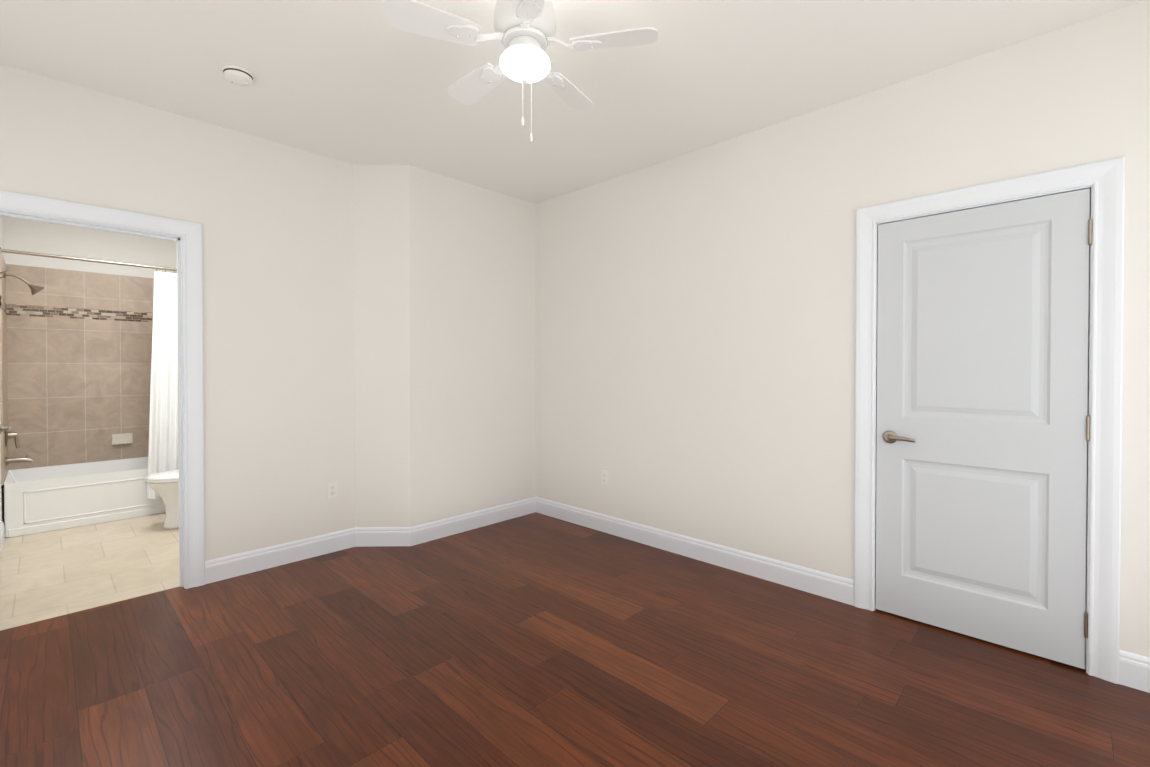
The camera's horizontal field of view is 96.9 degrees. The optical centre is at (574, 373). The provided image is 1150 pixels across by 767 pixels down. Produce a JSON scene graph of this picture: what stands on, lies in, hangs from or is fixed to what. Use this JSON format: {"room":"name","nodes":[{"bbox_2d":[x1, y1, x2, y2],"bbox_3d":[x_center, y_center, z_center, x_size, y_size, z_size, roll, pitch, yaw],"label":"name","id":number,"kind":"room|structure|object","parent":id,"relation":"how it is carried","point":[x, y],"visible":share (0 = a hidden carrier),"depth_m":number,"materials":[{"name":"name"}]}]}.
{"room":"empty bedroom","nodes":[
{"label":"empty bedroom","id":0,"kind":"room"},
{"bbox_2d":[0,216,3,524],"bbox_3d":[-3.966,-0.122,3.405,2.830,2.740,0.120,1,1,44],"label":"wall","id":1,"kind":"structure","parent":0,"point":[1,487],"depth_m":3.99,"materials":[{"name":"paint"}]},
{"bbox_2d":[0,521,4,555],"bbox_3d":[-3.886,1.180,3.436,1.158,0.135,0.014,1,1,44],"label":"baseboard","id":2,"kind":"structure","parent":1,"relation":"attached to","point":[2,532],"depth_m":3.65,"materials":[{"name":"white wood"}]},
{"bbox_2d":[0,251,7,485],"bbox_3d":[-4.576,-0.044,4.085,0.750,1.770,0.012,1,1,44],"label":"wall tile","id":3,"kind":"structure","parent":1,"relation":"attached to","point":[3,380],"depth_m":3.97,"materials":[{"name":"tile"}]},
{"bbox_2d":[5,425,19,447],"bbox_3d":[-4.541,0.512,4.119,0.170,0.193,0.080,1,1,44],"label":"shower valve","id":4,"kind":"object","parent":3,"relation":"attached to","point":[10,435],"visible":0.85,"depth_m":4.10,"materials":[{"name":"silver metal"}]},
{"bbox_2d":[6,455,33,464],"bbox_3d":[-4.516,0.705,4.148,0.068,0.073,0.156,1,1,44],"label":"tub spout","id":5,"kind":"object","parent":3,"relation":"attached to","point":[26,459],"visible":1,"depth_m":4.13,"materials":[{"name":"silver metal"}]},
{"bbox_2d":[3,272,43,294],"bbox_3d":[-4.491,-0.732,4.158,0.100,0.175,0.225,1,1,44],"label":"shower head","id":6,"kind":"object","parent":3,"relation":"attached to","point":[35,289],"visible":1,"depth_m":4.17},
{"bbox_2d":[0,266,12,583],"bbox_3d":[-3.132,0.232,2.768,0.746,2.023,0.096,1,1,44],"label":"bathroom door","id":7,"kind":"structure","parent":1,"relation":"in","point":[8,428],"depth_m":2.98,"materials":[{"name":"white"}]},
{"bbox_2d":[0,513,179,630],"bbox_3d":[-3.373,1.267,3.993,2.890,0.049,1.768,1,1,44],"label":"floor","id":8,"kind":"structure","parent":0,"point":[51,574],"depth_m":3.29,"materials":[{"name":"beige tile"}]},
{"bbox_2d":[4,457,165,537],"bbox_3d":[-4.047,1.030,4.640,0.754,0.410,1.504,1,1,44],"label":"bathtub","id":9,"kind":"object","parent":8,"relation":"on","point":[45,499],"visible":0.6,"depth_m":4.19,"materials":[{"name":"white ceramic"}]},
{"bbox_2d":[145,469,178,528],"bbox_3d":[-3.118,0.846,4.275,0.450,0.785,0.747,1,1,44],"label":"toilet","id":10,"kind":"object","parent":8,"relation":"on","point":[164,485],"visible":0.31,"depth_m":4.05,"materials":[{"name":"white ceramic"}]},
{"bbox_2d":[4,217,176,277],"bbox_3d":[-4.370,-0.138,4.939,0.120,2.740,1.528,1,1,44],"label":"wall","id":11,"kind":"structure","parent":0,"point":[40,237],"depth_m":4.69,"materials":[{"name":"paint"}]},
{"bbox_2d":[6,264,153,470],"bbox_3d":[-4.323,-0.053,4.894,0.012,1.770,1.528,1,1,44],"label":"wall tile","id":12,"kind":"structure","parent":11,"relation":"attached to","point":[79,351],"depth_m":4.66,"materials":[{"name":"tile"}]},
{"bbox_2d":[112,433,132,444],"bbox_3d":[-4.320,0.627,4.869,0.040,0.100,0.150,1,1,44],"label":"soap dish","id":13,"kind":"object","parent":12,"relation":"attached to","point":[125,438],"visible":1,"depth_m":4.87,"materials":[{"name":"beige ceramic"}]},
{"bbox_2d":[0,64,354,560],"bbox_3d":[-1.906,-0.122,3.418,0.120,2.740,3.780,1,1,44],"label":"wall","id":14,"kind":"structure","parent":0,"point":[275,219],"depth_m":3.18,"materials":[{"name":"paint"}]},
{"bbox_2d":[0,190,204,588],"bbox_3d":[-2.567,0.188,2.721,0.140,2.135,0.935,1,1,44],"label":"door frame","id":15,"kind":"structure","parent":14,"relation":"attached to","point":[190,232],"depth_m":2.97,"materials":[{"name":"white wood"}]},
{"bbox_2d":[327,482,336,498],"bbox_3d":[-1.693,0.817,3.556,0.009,0.115,0.070,1,1,44],"label":"outlet","id":16,"kind":"object","parent":14,"relation":"attached to","point":[331,490],"visible":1,"depth_m":3.55,"materials":[{"name":"white plastic"}]},
{"bbox_2d":[354,165,535,526],"bbox_3d":[-0.968,-0.129,4.104,0.280,2.740,1.490,1,1,44],"label":"wall","id":17,"kind":"structure","parent":0,"point":[445,335],"depth_m":3.85,"materials":[{"name":"paint"}]},
{"bbox_2d":[0,0,1144,203],"bbox_3d":[-0.955,-1.538,3.057,7.630,0.100,4.600,1,1,44],"label":"ceiling","id":18,"kind":"structure","parent":0,"point":[359,82],"depth_m":2.46,"materials":[{"name":"paint"}]},
{"bbox_2d":[221,65,254,86],"bbox_3d":[-1.663,-1.459,2.517,0.140,0.047,0.140,1,1,44],"label":"smoke detector","id":19,"kind":"object","parent":18,"relation":"attached to","point":[238,76],"visible":1,"depth_m":2.48,"materials":[{"name":"white plastic"}]},
{"bbox_2d":[385,0,657,141],"bbox_3d":[-0.198,-1.175,1.852,0.878,0.600,0.909,1,1,44],"label":"ceiling fan","id":20,"kind":"object","parent":18,"relation":"hanging from","point":[476,85],"visible":0.92,"depth_m":1.75,"materials":[{"name":"white"}]},
{"bbox_2d":[494,0,555,53],"bbox_3d":[-0.179,-1.243,1.826,0.222,0.234,0.222,1,1,44],"label":"motor","id":21,"kind":"object","parent":20,"relation":"attached to","point":[538,31],"visible":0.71,"depth_m":1.77,"materials":[{"name":"white metal"}]},
{"bbox_2d":[500,46,550,82],"bbox_3d":[-0.179,-1.095,1.828,0.182,0.060,0.182,1,1,44],"label":"globe","id":22,"kind":"object","parent":21,"relation":"attached to","point":[518,63],"visible":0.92,"depth_m":1.78,"materials":[{"name":"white glass"}]},
{"bbox_2d":[0,512,1149,766],"bbox_3d":[0.086,1.287,2.085,4.740,0.050,4.600,1,1,44],"label":"floor","id":23,"kind":"structure","parent":0,"point":[536,640],"depth_m":2.12,"materials":[{"name":"brown wood"}]},
{"bbox_2d":[536,0,1149,657],"bbox_3d":[1.132,-0.120,3.200,4.800,2.740,0.120,1,1,44],"label":"wall","id":24,"kind":"structure","parent":0,"point":[696,344],"depth_m":3.04,"materials":[{"name":"paint"}]},
{"bbox_2d":[205,497,853,605],"bbox_3d":[-0.345,1.186,2.898,2.870,0.135,2.385,1,1,44],"label":"baseboard","id":25,"kind":"structure","parent":24,"relation":"attached to","point":[826,585],"depth_m":3.50,"materials":[{"name":"white wood"}]},
{"bbox_2d":[601,470,607,485],"bbox_3d":[0.230,0.817,3.989,0.070,0.115,0.009,1,1,44],"label":"outlet","id":26,"kind":"object","parent":24,"relation":"attached to","point":[604,477],"visible":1,"depth_m":3.99,"materials":[{"name":"white plastic"}]},
{"bbox_2d":[875,188,1092,668],"bbox_3d":[1.866,0.235,2.402,0.792,2.023,0.092,1,1,44],"label":"closet door","id":27,"kind":"structure","parent":24,"relation":"in","point":[983,427],"depth_m":2.37,"materials":[{"name":"white wood"}]},
{"bbox_2d":[854,156,1124,683],"bbox_3d":[1.903,0.191,2.447,0.980,2.135,0.140,1,1,44],"label":"door frame","id":28,"kind":"structure","parent":24,"relation":"attached to","point":[1105,179],"depth_m":2.12,"materials":[{"name":"white wood"}]},
{"bbox_2d":[1119,650,1149,692],"bbox_3d":[2.462,1.198,1.841,0.680,0.135,0.014,1,1,44],"label":"baseboard","id":29,"kind":"structure","parent":24,"relation":"attached to","point":[1134,671],"depth_m":2.04,"materials":[{"name":"white wood"}]},
{"bbox_3d":[-2.823,-0.135,4.592,2.830,2.740,0.120,1,1,44],"label":"wall","id":30,"kind":"structure","parent":0,"visible":0},
{"bbox_2d":[0,247,176,270],"bbox_3d":[-3.801,-0.932,4.382,0.059,0.060,1.528,1,1,44],"label":"curtain rod","id":31,"kind":"object","parent":30,"relation":"attached to","point":[77,258],"visible":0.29,"depth_m":4.15,"materials":[{"name":"silver metal"}]},
{"bbox_2d":[147,265,178,498],"bbox_3d":[-3.486,0.061,4.626,0.194,2.029,0.635,1,1,44],"label":"shower curtain","id":32,"kind":"object","parent":31,"relation":"hanging from","point":[163,440],"visible":0.23,"depth_m":4.52,"materials":[{"name":"white fabric"}]}
]}

